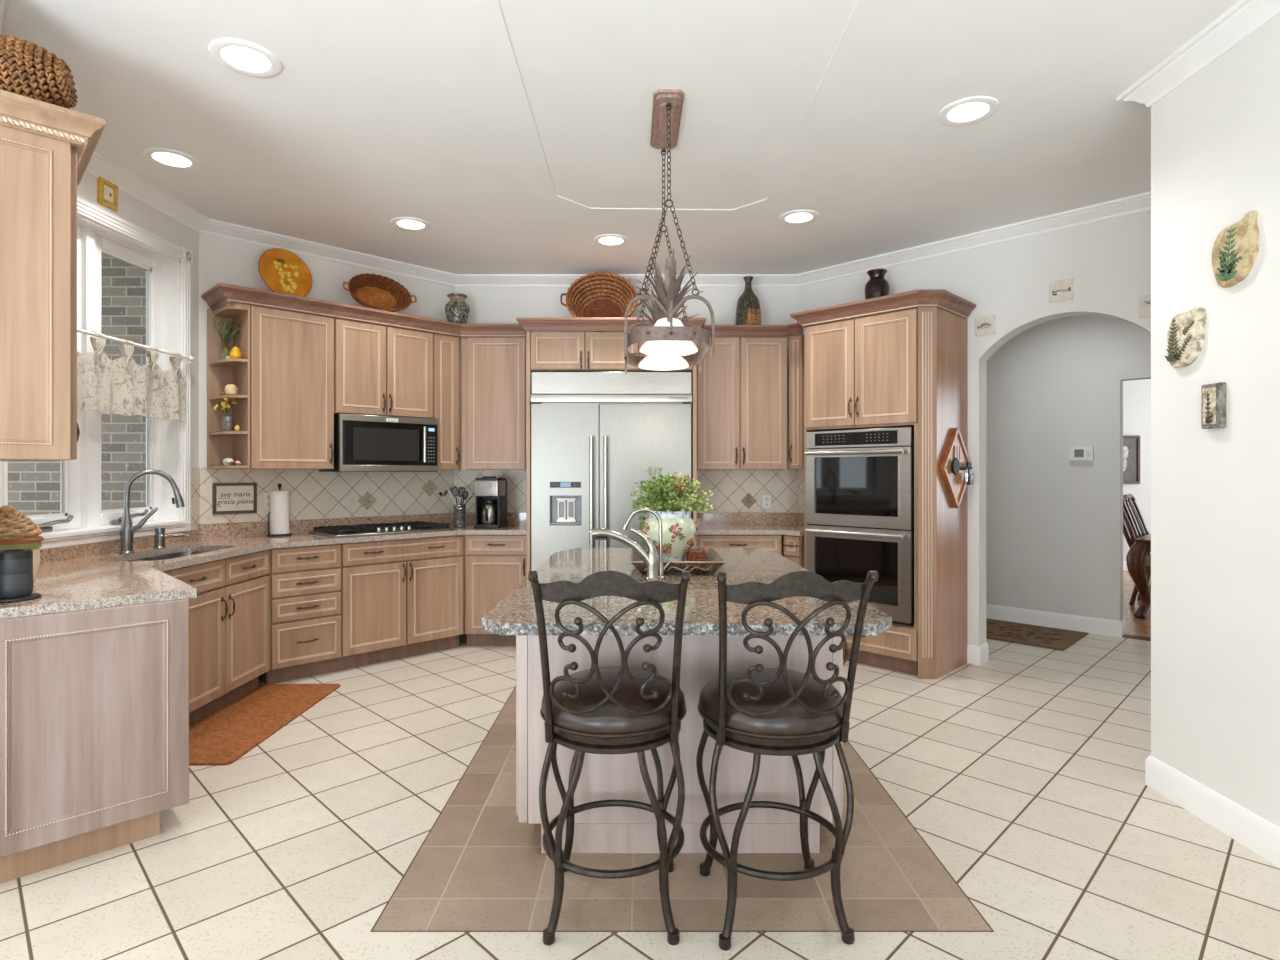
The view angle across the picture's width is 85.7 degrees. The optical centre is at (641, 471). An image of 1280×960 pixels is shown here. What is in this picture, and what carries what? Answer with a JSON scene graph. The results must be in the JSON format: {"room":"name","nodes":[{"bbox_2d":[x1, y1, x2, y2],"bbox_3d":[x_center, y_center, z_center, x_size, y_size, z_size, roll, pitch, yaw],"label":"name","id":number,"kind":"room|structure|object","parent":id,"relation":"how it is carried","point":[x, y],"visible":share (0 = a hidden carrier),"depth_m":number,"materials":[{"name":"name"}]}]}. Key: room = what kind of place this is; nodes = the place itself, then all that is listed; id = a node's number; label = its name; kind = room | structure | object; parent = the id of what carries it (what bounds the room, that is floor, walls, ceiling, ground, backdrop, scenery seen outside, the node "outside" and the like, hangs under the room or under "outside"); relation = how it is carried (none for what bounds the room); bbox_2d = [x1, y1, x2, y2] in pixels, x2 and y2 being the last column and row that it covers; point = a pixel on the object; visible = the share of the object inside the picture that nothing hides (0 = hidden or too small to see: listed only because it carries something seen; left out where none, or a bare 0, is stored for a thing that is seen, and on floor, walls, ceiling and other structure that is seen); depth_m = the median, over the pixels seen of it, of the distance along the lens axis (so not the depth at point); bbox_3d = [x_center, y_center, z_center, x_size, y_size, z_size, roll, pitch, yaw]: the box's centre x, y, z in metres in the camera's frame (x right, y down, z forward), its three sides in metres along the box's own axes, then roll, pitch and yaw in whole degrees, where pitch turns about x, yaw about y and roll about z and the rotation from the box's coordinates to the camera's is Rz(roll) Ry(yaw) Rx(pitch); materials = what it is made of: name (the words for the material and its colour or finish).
{"room":"kitchen","nodes":[
{"label":"kitchen","id":0,"kind":"room"},
{"bbox_2d":[77,172,198,559],"bbox_3d":[-3.037,-0.155,3.780,0.160,3.050,1.760,0,0,0],"label":"wall","id":1,"kind":"structure","parent":0,"point":[130,209],"depth_m":4.41,"materials":[{"name":"paint"}]},
{"bbox_2d":[0,197,192,549],"bbox_3d":[-3.014,-0.530,3.808,0.205,1.820,1.391,0,0,0],"label":"window","id":2,"kind":"structure","parent":1,"relation":"in","point":[119,287],"depth_m":4.05,"materials":[{"name":"white paint"}]},
{"bbox_2d":[77,328,193,360],"bbox_3d":[-2.921,-0.730,3.745,0.073,0.060,1.434,0,0,0],"label":"curtain rod","id":3,"kind":"object","parent":2,"relation":"attached to","point":[190,358],"visible":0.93,"depth_m":3.95,"materials":[{"name":"white paint"}]},
{"bbox_2d":[77,331,186,421],"bbox_3d":[-2.902,-0.530,3.722,0.060,0.428,1.356,0,0,0],"label":"valance","id":4,"kind":"object","parent":3,"relation":"hanging from","point":[121,386],"visible":0.62,"depth_m":3.89,"materials":[{"name":"fabric"}]},
{"bbox_2d":[97,176,117,211],"bbox_3d":[-2.947,-1.535,3.810,0.020,0.144,0.132,0,0,0],"label":"wall tile","id":5,"kind":"structure","parent":1,"relation":"attached to","point":[107,192],"depth_m":3.80,"materials":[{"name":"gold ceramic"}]},
{"bbox_2d":[191,467,199,524],"bbox_3d":[-2.953,0.160,4.556,0.008,0.379,0.093,0,0,0],"label":"wall tile","id":6,"kind":"structure","parent":1,"relation":"attached to","point":[195,471],"depth_m":4.56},
{"bbox_2d":[207,302,249,468],"bbox_3d":[-2.736,-0.556,4.561,0.165,1.072,0.350,0,0,-45],"label":"corner shelf unit","id":7,"kind":"object","parent":1,"relation":"attached to","point":[235,445],"visible":0.98,"depth_m":4.62,"materials":[{"name":"brown wood"}]},
{"bbox_2d":[213,398,236,430],"bbox_3d":[-2.744,-0.378,4.549,0.102,0.224,0.155,0,0,0],"label":"flower vase","id":8,"kind":"object","parent":7,"relation":"on","point":[227,420],"visible":0.98,"depth_m":4.53,"materials":[{"name":"grey metal"}]},
{"bbox_2d":[213,318,239,358],"bbox_3d":[-2.740,-0.873,4.567,0.139,0.276,0.140,0,0,0],"label":"bouquet","id":9,"kind":"object","parent":7,"relation":"on","point":[226,335],"visible":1,"depth_m":4.55,"materials":[{"name":"green plant"}]},
{"bbox_2d":[199,233,454,523],"bbox_3d":[-2.328,-0.155,5.317,2.000,3.050,0.121,0,0,-45],"label":"wall","id":10,"kind":"structure","parent":0,"point":[222,260],"depth_m":4.84,"materials":[{"name":"paint"}]},
{"bbox_2d":[234,302,333,468],"bbox_3d":[-2.476,-0.598,4.800,0.390,1.155,0.539,0,0,45],"label":"upper cabinet","id":11,"kind":"object","parent":10,"relation":"attached to","point":[292,352],"visible":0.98,"depth_m":4.68,"materials":[{"name":"brown wood"}]},
{"bbox_2d":[258,248,311,296],"bbox_3d":[-2.534,-1.386,4.897,0.147,0.399,0.372,0,0,38],"label":"decorative plate","id":12,"kind":"object","parent":11,"relation":"on","point":[281,270],"visible":0.94,"depth_m":4.89,"materials":[{"name":"orange ceramic"}]},
{"bbox_2d":[201,282,525,336],"bbox_3d":[-1.930,-1.139,5.075,2.196,0.093,0.431,0,0,-35],"label":"crown molding","id":13,"kind":"structure","parent":11,"relation":"attached to","point":[219,294],"depth_m":4.92,"materials":[{"name":"brown wood"}]},
{"bbox_2d":[200,468,453,523],"bbox_3d":[-2.288,0.160,5.267,1.885,0.379,0.008,0,0,-45],"label":"tile","id":14,"kind":"structure","parent":10,"relation":"attached to","point":[314,494],"depth_m":5.22,"materials":[{"name":"tile"}]},
{"bbox_2d":[212,483,256,514],"bbox_3d":[-2.794,0.180,4.738,0.268,0.212,0.020,0,0,-45],"label":"wall sign","id":15,"kind":"object","parent":14,"relation":"attached to","point":[227,498],"visible":1,"depth_m":4.73,"materials":[{"name":"paper"}]},
{"bbox_2d":[334,317,432,418],"bbox_3d":[-2.015,-0.797,5.261,0.759,0.755,0.390,0,0,-45],"label":"upper cabinet","id":16,"kind":"object","parent":10,"relation":"attached to","point":[381,370],"visible":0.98,"depth_m":5.12,"materials":[{"name":"brown wood"}]},
{"bbox_2d":[319,413,437,471],"bbox_3d":[-1.981,-0.208,5.239,0.752,0.413,0.447,0,0,-45],"label":"microwave","id":17,"kind":"object","parent":16,"relation":"attached to","point":[362,443],"visible":1,"depth_m":5.07,"materials":[{"name":"silver metal"}]},
{"bbox_2d":[343,273,416,311],"bbox_3d":[-2.011,-1.369,5.279,0.577,0.293,0.194,0,0,-45],"label":"basket","id":18,"kind":"object","parent":16,"relation":"on","point":[373,291],"visible":0.99,"depth_m":5.31,"materials":[{"name":"wicker"}]},
{"bbox_2d":[433,333,460,469],"bbox_3d":[-1.657,-0.598,5.619,0.250,1.155,0.390,0,0,-45],"label":"upper cabinet","id":19,"kind":"object","parent":10,"relation":"attached to","point":[446,348],"visible":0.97,"depth_m":5.51,"materials":[{"name":"brown wood"}]},
{"bbox_2d":[445,293,469,323],"bbox_3d":[-1.535,-1.327,5.735,0.202,0.285,0.202,0,0,0],"label":"urn","id":20,"kind":"object","parent":19,"relation":"on","point":[457,310],"visible":0.87,"depth_m":5.67,"materials":[{"name":"grey ceramic"}]},
{"bbox_2d":[2,0,1239,273],"bbox_3d":[2.200,-1.780,3.150,13.000,0.200,13.700,0,0,0],"label":"ceiling","id":21,"kind":"structure","parent":0,"point":[376,112],"depth_m":3.27,"materials":[{"name":"paint"}]},
{"bbox_2d":[142,147,200,169],"bbox_3d":[-2.520,-1.675,3.700,0.260,0.010,0.260,0,0,0],"label":"recessed light","id":22,"kind":"object","parent":21,"relation":"in","point":[169,158],"visible":1,"depth_m":3.68,"materials":[{"name":"white paint"}]},
{"bbox_2d":[208,38,281,77],"bbox_3d":[-1.607,-1.675,2.800,0.260,0.010,0.260,0,0,0],"label":"recessed light","id":23,"kind":"object","parent":21,"relation":"in","point":[243,57],"visible":1,"depth_m":2.79,"materials":[{"name":"white paint"}]},
{"bbox_2d":[390,217,430,230],"bbox_3d":[-1.565,-1.675,4.670,0.260,0.010,0.260,0,0,0],"label":"recessed light","id":24,"kind":"object","parent":21,"relation":"in","point":[404,223],"visible":1,"depth_m":4.66,"materials":[{"name":"white paint"}]},
{"bbox_2d":[593,234,628,246],"bbox_3d":[-0.225,-1.675,5.000,0.260,0.010,0.260,0,0,0],"label":"recessed light","id":25,"kind":"object","parent":21,"relation":"in","point":[608,240],"visible":1,"depth_m":4.98,"materials":[{"name":"white paint"}]},
{"bbox_2d":[624,89,714,373],"bbox_3d":[0.115,-1.097,3.300,0.401,1.174,0.805,0,0,-1],"label":"pendant lamp","id":26,"kind":"object","parent":21,"relation":"hanging from","point":[668,340],"visible":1,"depth_m":3.06,"materials":[{"name":"brown metal"}]},
{"bbox_2d":[779,210,818,224],"bbox_3d":[1.034,-1.675,4.546,0.260,0.010,0.260,0,0,0],"label":"recessed light","id":27,"kind":"object","parent":21,"relation":"in","point":[795,217],"visible":1,"depth_m":4.53,"materials":[{"name":"white paint"}]},
{"bbox_2d":[938,96,998,125],"bbox_3d":[1.517,-1.675,3.211,0.260,0.010,0.260,0,0,0],"label":"recessed light","id":28,"kind":"object","parent":21,"relation":"in","point":[970,110],"visible":1,"depth_m":3.20,"materials":[{"name":"white paint"}]},
{"bbox_2d":[455,287,798,556],"bbox_3d":[-0.138,-0.155,6.010,3.150,3.050,0.120,0,0,0],"label":"wall","id":29,"kind":"structure","parent":0,"point":[487,305],"depth_m":5.95,"materials":[{"name":"paint"}]},
{"bbox_2d":[456,470,525,512],"bbox_3d":[-1.238,0.160,5.946,0.735,0.379,0.008,0,0,0],"label":"wall tile","id":30,"kind":"structure","parent":29,"relation":"attached to","point":[516,479],"depth_m":5.94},
{"bbox_2d":[461,337,525,469],"bbox_3d":[-1.198,-0.598,5.761,0.534,1.155,0.368,0,0,0],"label":"upper cabinet","id":31,"kind":"object","parent":29,"relation":"attached to","point":[493,369],"visible":0.87,"depth_m":5.59,"materials":[{"name":"brown wood"}]},
{"bbox_2d":[697,469,797,512],"bbox_3d":[0.880,0.160,5.946,0.940,0.379,0.008,0,0,0],"label":"wall tile","id":32,"kind":"structure","parent":29,"relation":"attached to","point":[728,487],"depth_m":5.94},
{"bbox_2d":[697,323,802,469],"bbox_3d":[0.849,-0.598,5.688,0.860,1.155,0.514,0,0,0],"label":"upper cabinet","id":33,"kind":"object","parent":29,"relation":"attached to","point":[742,388],"depth_m":5.59,"materials":[{"name":"brown wood"}]},
{"bbox_2d":[735,276,761,324],"bbox_3d":[0.886,-1.397,5.744,0.220,0.445,0.219,0,0,0],"label":"bottle vase","id":34,"kind":"object","parent":33,"relation":"on","point":[748,312],"visible":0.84,"depth_m":5.67,"materials":[{"name":"green glass"}]},
{"bbox_2d":[0,571,1279,959],"bbox_3d":[2.150,1.410,3.100,12.900,0.080,13.600,0,0,0],"label":"floor","id":35,"kind":"structure","parent":0,"point":[1022,770],"depth_m":2.46,"materials":[{"name":"beige tile"}]},
{"bbox_2d":[0,598,188,883],"bbox_3d":[-2.245,0.927,2.762,0.928,0.885,0.620,0,0,45],"label":"base cabinet","id":36,"kind":"object","parent":35,"relation":"on","point":[94,703],"visible":0.91,"depth_m":2.43,"materials":[{"name":"brown wood"}]},
{"bbox_2d":[162,550,268,724],"bbox_3d":[-2.638,0.927,3.873,0.625,0.885,1.057,0,0,0],"label":"base cabinet","id":37,"kind":"object","parent":35,"relation":"on","point":[229,613],"visible":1,"depth_m":3.93,"materials":[{"name":"brown wood"}]},
{"bbox_2d":[189,684,339,764],"bbox_3d":[-2.175,1.364,3.822,0.500,0.012,1.205,0,0,0],"label":"mat","id":38,"kind":"object","parent":35,"relation":"on","point":[225,735],"visible":0.76,"depth_m":3.77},
{"bbox_2d":[258,544,340,683],"bbox_3d":[-2.393,0.927,4.729,0.447,0.885,0.610,0,0,-45],"label":"base cabinet","id":39,"kind":"object","parent":35,"relation":"on","point":[304,581],"visible":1,"depth_m":4.54,"materials":[{"name":"brown wood"}]},
{"bbox_2d":[337,535,464,670],"bbox_3d":[-1.895,0.927,5.227,0.957,0.885,0.610,0,0,-45],"label":"base cabinet","id":40,"kind":"object","parent":35,"relation":"on","point":[401,598],"visible":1,"depth_m":5.00,"materials":[{"name":"brown wood"}]},
{"bbox_2d":[465,535,525,645],"bbox_3d":[-1.127,0.927,5.633,0.505,0.885,0.615,0,0,0],"label":"base cabinet","id":41,"kind":"object","parent":35,"relation":"on","point":[495,565],"visible":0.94,"depth_m":5.37,"materials":[{"name":"brown wood"}]},
{"bbox_2d":[0,513,525,618],"bbox_3d":[-2.131,0.417,4.285,1.765,0.134,3.930,0,0,18],"label":"countertop","id":42,"kind":"structure","parent":41,"relation":"on","point":[91,575],"depth_m":3.60,"materials":[{"name":"stone"}]},
{"bbox_2d":[0,549,41,602],"bbox_3d":[-2.218,0.363,2.432,0.156,0.172,0.156,0,0,0],"label":"speaker","id":43,"kind":"object","parent":42,"relation":"on","point":[16,565],"visible":1,"depth_m":2.40},
{"bbox_2d":[0,558,33,597],"bbox_3d":[-2.218,0.370,2.432,0.111,0.132,0.111,0,0,0],"label":"grille","id":44,"kind":"object","parent":43,"relation":"attached to","point":[16,574],"depth_m":2.40,"materials":[{"name":"grey"}]},
{"bbox_2d":[0,505,43,581],"bbox_3d":[-2.482,0.289,2.700,0.214,0.320,0.214,0,0,0],"label":"ceramic canister","id":45,"kind":"object","parent":42,"relation":"on","point":[17,531],"visible":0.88,"depth_m":2.67,"materials":[{"name":"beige ceramic"}]},
{"bbox_2d":[32,548,39,581],"bbox_3d":[-2.482,0.374,2.700,0.192,0.150,0.192,0,0,0],"label":"pot","id":46,"kind":"object","parent":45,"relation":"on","point":[36,551],"depth_m":2.72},
{"bbox_2d":[119,469,184,553],"bbox_3d":[-2.759,0.217,3.893,0.307,0.464,0.072,0,0,-45],"label":"kitchen faucet","id":47,"kind":"object","parent":42,"relation":"on","point":[127,530],"visible":1,"depth_m":3.81,"materials":[{"name":"grey metal"}]},
{"bbox_2d":[130,551,209,560],"bbox_3d":[-2.620,0.577,3.845,0.380,0.186,0.770,0,0,0],"label":"sink","id":48,"kind":"object","parent":42,"relation":"in","point":[179,554],"visible":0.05,"depth_m":4.12,"materials":[{"name":"silver metal"}]},
{"bbox_2d":[154,527,188,547],"bbox_3d":[-2.803,0.389,4.112,0.176,0.120,0.059,0,0,-27],"label":"soap dispenser","id":49,"kind":"object","parent":42,"relation":"on","point":[159,537],"visible":1,"depth_m":4.07,"materials":[{"name":"grey metal"}]},
{"bbox_2d":[267,483,291,536],"bbox_3d":[-2.558,0.264,4.872,0.160,0.369,0.160,0,0,0],"label":"paper towel holder","id":50,"kind":"object","parent":42,"relation":"on","point":[279,513],"visible":1,"depth_m":4.82,"materials":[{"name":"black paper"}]},
{"bbox_2d":[308,521,453,537],"bbox_3d":[-1.952,0.424,5.205,0.905,0.049,0.500,0,0,-45],"label":"gas cooktop","id":51,"kind":"object","parent":42,"relation":"in","point":[336,531],"visible":1,"depth_m":5.06,"materials":[{"name":"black metal"}]},
{"bbox_2d":[308,528,453,537],"bbox_3d":[-1.952,0.442,5.205,0.905,0.014,0.500,0,0,-45],"label":"tray","id":52,"kind":"object","parent":51,"relation":"on","point":[378,531],"depth_m":4.97,"materials":[{"name":"metal"}]},
{"bbox_2d":[453,504,465,527],"bbox_3d":[-1.475,0.356,5.580,0.102,0.186,0.102,0,0,0],"label":"utensil holder","id":53,"kind":"object","parent":42,"relation":"on","point":[459,511],"visible":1,"depth_m":5.54,"materials":[{"name":"silver glass"}]},
{"bbox_2d":[474,476,506,528],"bbox_3d":[-1.238,0.242,5.565,0.233,0.414,0.274,0,0,7],"label":"coffee maker","id":54,"kind":"object","parent":42,"relation":"on","point":[490,492],"visible":1,"depth_m":5.48,"materials":[{"name":"black plastic"}]},
{"bbox_2d":[528,570,690,944],"bbox_3d":[-0.091,0.819,2.144,0.475,1.103,0.574,0,0,0],"label":"bar stool","id":55,"kind":"object","parent":35,"relation":"on","point":[623,709],"visible":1,"depth_m":2.00,"materials":[{"name":"metal"}]},
{"bbox_2d":[516,318,705,576],"bbox_3d":[-0.230,0.110,5.537,1.416,2.520,0.805,0,0,0],"label":"tall cabinet","id":56,"kind":"object","parent":35,"relation":"on","point":[545,351],"visible":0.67,"depth_m":5.20,"materials":[{"name":"brown wood"}]},
{"bbox_2d":[560,272,641,331],"bbox_3d":[-0.331,-1.394,5.676,0.666,0.478,0.228,0,0,0],"label":"basket","id":57,"kind":"object","parent":56,"relation":"on","point":[596,294],"visible":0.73,"depth_m":5.70,"materials":[{"name":"red wicker"}]},
{"bbox_2d":[531,372,691,570],"bbox_3d":[-0.230,0.306,5.511,1.213,2.128,0.778,0,0,0],"label":"refrigerator","id":58,"kind":"object","parent":35,"relation":"on","point":[595,436],"visible":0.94,"depth_m":5.20,"materials":[{"name":"silver metal"}]},
{"bbox_2d":[516,635,847,852],"bbox_3d":[0.138,0.926,3.170,1.269,0.888,1.380,0,0,0],"label":"kitchen island","id":59,"kind":"object","parent":35,"relation":"on","point":[611,829],"visible":0.27,"depth_m":2.48,"materials":[{"name":"white wood"}]},
{"bbox_2d":[482,548,891,635],"bbox_3d":[0.138,0.465,3.058,1.265,0.035,2.053,0,0,0],"label":"island countertop","id":60,"kind":"structure","parent":59,"relation":"on","point":[515,614],"depth_m":2.26,"materials":[{"name":"stone"}]},
{"bbox_2d":[589,527,659,580],"bbox_3d":[-0.074,0.339,2.860,0.293,0.216,0.060,0,0,0],"label":"island faucet","id":61,"kind":"object","parent":60,"relation":"on","point":[650,557],"visible":1,"depth_m":2.85,"materials":[{"name":"silver metal"}]},
{"bbox_2d":[622,508,670,578],"bbox_3d":[0.020,0.299,2.905,0.206,0.296,0.037,0,0,0],"label":"tap","id":62,"kind":"object","parent":60,"relation":"on","point":[661,568],"visible":0.99,"depth_m":2.90,"materials":[{"name":"silver metal"}]},
{"bbox_2d":[630,547,725,573],"bbox_3d":[0.155,0.415,3.255,0.416,0.063,0.584,0,0,0],"label":"serving tray","id":63,"kind":"object","parent":60,"relation":"on","point":[714,561],"visible":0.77,"depth_m":3.00,"materials":[{"name":"wood"}]},
{"bbox_2d":[630,466,714,560],"bbox_3d":[0.148,0.205,3.353,0.418,0.467,0.419,0,0,3],"label":"potted plant","id":64,"kind":"object","parent":63,"relation":"on","point":[670,496],"visible":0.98,"depth_m":3.27,"materials":[{"name":"plant"}]},
{"bbox_2d":[687,550,706,560],"bbox_3d":[0.264,0.410,3.340,0.087,0.056,0.106,0,0,0],"label":"wicker box","id":65,"kind":"object","parent":63,"relation":"in","point":[692,555],"visible":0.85,"depth_m":3.29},
{"bbox_2d":[370,686,993,931],"bbox_3d":[0.120,1.375,3.505,1.860,0.011,2.900,0,0,0],"label":"trim","id":66,"kind":"structure","parent":35,"relation":"on","point":[515,686],"depth_m":2.08,"materials":[{"name":"tile"}]},
{"bbox_2d":[697,535,781,554],"bbox_3d":[0.754,0.927,5.633,0.672,0.885,0.615,0,0,0],"label":"base cabinet","id":67,"kind":"object","parent":35,"relation":"on","point":[773,543],"visible":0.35,"depth_m":5.36,"materials":[{"name":"brown wood"}]},
{"bbox_2d":[697,513,803,535],"bbox_3d":[1.020,0.417,5.586,1.209,0.134,0.727,0,0,0],"label":"countertop","id":68,"kind":"structure","parent":67,"relation":"on","point":[709,523],"depth_m":5.90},
{"bbox_2d":[696,571,877,950],"bbox_3d":[0.410,0.819,2.134,0.475,1.103,0.574,0,0,-4],"label":"bar stool","id":69,"kind":"object","parent":35,"relation":"on","point":[758,710],"visible":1,"depth_m":1.99,"materials":[{"name":"metal"}]},
{"bbox_2d":[783,535,803,567],"bbox_3d":[1.328,0.927,5.486,0.585,0.885,0.152,0,0,-45],"label":"base cabinet","id":70,"kind":"object","parent":35,"relation":"on","point":[793,545],"visible":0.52,"depth_m":5.29,"materials":[{"name":"brown wood"}]},
{"bbox_2d":[790,290,975,678],"bbox_3d":[1.746,0.090,5.044,1.097,2.560,0.700,0,0,45],"label":"tall cabinet","id":71,"kind":"object","parent":35,"relation":"on","point":[892,366],"visible":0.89,"depth_m":4.72,"materials":[{"name":"brown wood"}]},
{"bbox_2d":[805,427,913,625],"bbox_3d":[1.692,0.361,5.056,0.660,1.327,0.794,0,0,-45],"label":"double wall oven","id":72,"kind":"object","parent":71,"relation":"in","point":[860,482],"visible":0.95,"depth_m":4.81,"materials":[{"name":"silver metal"}]},
{"bbox_2d":[864,268,889,298],"bbox_3d":[1.753,-1.345,5.147,0.180,0.307,0.180,0,0,0],"label":"vase","id":73,"kind":"object","parent":71,"relation":"on","point":[877,285],"visible":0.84,"depth_m":5.08,"materials":[{"name":"ceramic"}]},
{"bbox_2d":[940,428,971,507],"bbox_3d":[2.178,-0.028,4.744,0.496,0.555,0.065,0,0,-45],"label":"key rack","id":74,"kind":"object","parent":71,"relation":"attached to","point":[955,462],"visible":0.98,"depth_m":4.72,"materials":[{"name":"brown wood"}]},
{"bbox_2d":[986,618,1088,649],"bbox_3d":[2.963,1.364,6.097,1.524,0.012,0.768,0,0,45],"label":"rug","id":75,"kind":"object","parent":35,"relation":"on","point":[1034,635],"visible":0.49,"depth_m":5.78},
{"bbox_2d":[1123,498,1150,605],"bbox_3d":[5.296,0.811,7.124,0.720,1.130,0.498,0,0,45],"label":"dining chair","id":76,"kind":"object","parent":35,"relation":"on","point":[1130,532],"visible":0.23,"depth_m":7.25,"materials":[{"name":"brown wood"}]},
{"bbox_2d":[1123,494,1150,593],"bbox_3d":[5.696,0.811,7.524,0.720,1.130,0.498,0,0,45],"label":"dining chair","id":77,"kind":"object","parent":35,"relation":"on","point":[1130,500],"visible":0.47,"depth_m":7.69,"materials":[{"name":"brown wood"}]},
{"bbox_2d":[1126,534,1150,617],"bbox_3d":[5.736,0.998,6.816,2.207,0.749,1.225,0,0,-45],"label":"dining table","id":78,"kind":"object","parent":35,"relation":"on","point":[1137,554],"visible":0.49,"depth_m":6.44,"materials":[{"name":"brown wood"}]},
{"bbox_2d":[799,210,1150,645],"bbox_3d":[2.870,-0.155,4.536,0.151,3.050,4.250,0,0,-45],"label":"wall","id":79,"kind":"structure","parent":0,"point":[1108,262],"depth_m":4.80,"materials":[{"name":"paint"}]},
{"bbox_2d":[789,335,803,469],"bbox_3d":[1.341,-0.556,5.641,0.136,1.072,0.380,0,0,45],"label":"upper cabinet","id":80,"kind":"object","parent":79,"relation":"attached to","point":[796,343],"visible":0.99,"depth_m":5.53,"materials":[{"name":"brown wood"}]},
{"bbox_2d":[798,470,803,512],"bbox_3d":[1.446,0.160,5.848,0.280,0.379,0.008,0,0,45],"label":"tile","id":81,"kind":"structure","parent":79,"relation":"attached to","point":[800,472],"depth_m":5.92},
{"bbox_2d":[967,642,987,664],"bbox_3d":[2.415,1.304,4.981,0.164,0.132,0.107,0,0,-45],"label":"baseboard","id":82,"kind":"structure","parent":79,"relation":"attached to","point":[977,655],"depth_m":4.92,"materials":[{"name":"white paint"}]},
{"bbox_2d":[975,315,995,336],"bbox_3d":[2.419,-1.031,4.867,0.020,0.136,0.136,0,0,-45],"label":"tile","id":83,"kind":"structure","parent":79,"relation":"attached to","point":[985,325],"depth_m":4.87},
{"bbox_2d":[1049,278,1072,302],"bbox_3d":[2.755,-1.191,4.535,0.138,0.138,0.013,0,0,45],"label":"tile","id":84,"kind":"structure","parent":79,"relation":"attached to","point":[1062,290],"depth_m":4.53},
{"bbox_2d":[1139,294,1150,317],"bbox_3d":[3.100,-1.012,4.189,0.138,0.138,0.016,0,0,45],"label":"tile","id":85,"kind":"structure","parent":79,"relation":"attached to","point":[1144,300],"depth_m":4.21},
{"bbox_2d":[986,315,1150,620],"bbox_3d":[4.142,-0.155,5.643,8.200,3.050,0.120,0,0,45],"label":"wall","id":86,"kind":"structure","parent":0,"point":[1054,523],"depth_m":6.05,"materials":[{"name":"grey paint"}]},
{"bbox_2d":[986,604,1124,637],"bbox_3d":[3.227,1.304,6.548,0.134,0.132,2.234,0,0,-45],"label":"baseboard","id":87,"kind":"structure","parent":86,"relation":"attached to","point":[1107,627],"depth_m":6.04,"materials":[{"name":"white paint"}]},
{"bbox_2d":[1070,446,1092,460],"bbox_3d":[3.765,-0.159,5.912,0.170,0.120,0.032,0,0,45],"label":"thermostat","id":88,"kind":"object","parent":86,"relation":"attached to","point":[1079,453],"visible":1,"depth_m":5.90,"materials":[{"name":"white plastic"}]},
{"bbox_2d":[1123,379,1150,560],"bbox_3d":[4.800,-0.155,9.660,7.600,3.050,0.120,0,0,0],"label":"wall","id":89,"kind":"structure","parent":0,"point":[1136,393],"depth_m":9.60,"materials":[{"name":"paint"}]},
{"bbox_2d":[1123,436,1139,483],"bbox_3d":[6.760,-0.170,9.585,0.310,0.670,0.030,0,0,0],"label":"framed picture","id":90,"kind":"object","parent":89,"relation":"attached to","point":[1131,444],"visible":0.75,"depth_m":9.59,"materials":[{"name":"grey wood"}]},
{"bbox_2d":[1151,14,1279,827],"bbox_3d":[2.280,-0.155,-0.290,0.120,3.050,6.600,0,0,0],"label":"wall","id":91,"kind":"structure","parent":0,"point":[1215,137],"depth_m":2.67,"materials":[{"name":"paint"}]},
{"bbox_2d":[0,0,1279,286],"bbox_3d":[1.397,-1.637,2.078,5.708,0.085,9.808,0,0,-38],"label":"trim","id":92,"kind":"structure","parent":91,"relation":"attached to","point":[1245,17],"depth_m":4.61,"materials":[{"name":"white paint"}]},
{"bbox_2d":[1165,306,1205,367],"bbox_3d":[2.204,-0.543,2.803,0.033,0.229,0.178,0,0,0],"label":"rock","id":93,"kind":"object","parent":91,"relation":"attached to","point":[1186,331],"visible":1,"depth_m":2.78,"materials":[{"name":"beige stone"}]},
{"bbox_2d":[1165,318,1193,361],"bbox_3d":[2.190,-0.544,2.814,0.006,0.180,0.154,0,0,0],"label":"print","id":94,"kind":"object","parent":93,"relation":"attached to","point":[1180,335],"depth_m":2.81},
{"bbox_2d":[1145,755,1279,867],"bbox_3d":[3.248,1.304,-0.238,2.084,0.132,6.524,0,0,0],"label":"baseboard","id":95,"kind":"structure","parent":91,"relation":"attached to","point":[1259,835],"depth_m":2.65,"materials":[{"name":"white paint"}]},
{"bbox_2d":[1201,382,1225,428],"bbox_3d":[2.203,-0.255,2.664,0.033,0.172,0.092,0,0,0],"label":"plaque","id":96,"kind":"object","parent":91,"relation":"attached to","point":[1213,396],"visible":1,"depth_m":2.65,"materials":[{"name":"grey stone"}]},
{"bbox_2d":[1205,391,1212,423],"bbox_3d":[2.190,-0.251,2.666,0.006,0.128,0.041,0,0,0],"label":"print","id":97,"kind":"object","parent":96,"relation":"attached to","point":[1208,394],"depth_m":2.66},
{"bbox_2d":[1212,211,1259,287],"bbox_3d":[2.203,-0.822,2.570,0.035,0.247,0.181,0,0,0],"label":"rock","id":98,"kind":"object","parent":91,"relation":"attached to","point":[1235,250],"visible":1,"depth_m":2.54,"materials":[{"name":"beige stone"}]},
{"bbox_3d":[-2.614,-0.155,2.606,1.070,3.050,0.100,0,0,45],"label":"wall","id":99,"kind":"structure","parent":0,"visible":0},
{"bbox_2d":[0,89,105,461],"bbox_3d":[-2.237,-0.627,2.478,0.710,1.171,0.406,0,0,45],"label":"upper cabinet","id":100,"kind":"object","parent":99,"relation":"attached to","point":[46,149],"visible":1,"depth_m":2.30,"materials":[{"name":"brown wood"}]},
{"bbox_2d":[0,34,77,108],"bbox_3d":[-2.135,-1.341,2.371,0.293,0.275,0.264,0,0,-24],"label":"basket","id":101,"kind":"object","parent":100,"relation":"on","point":[27,69],"visible":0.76,"depth_m":2.31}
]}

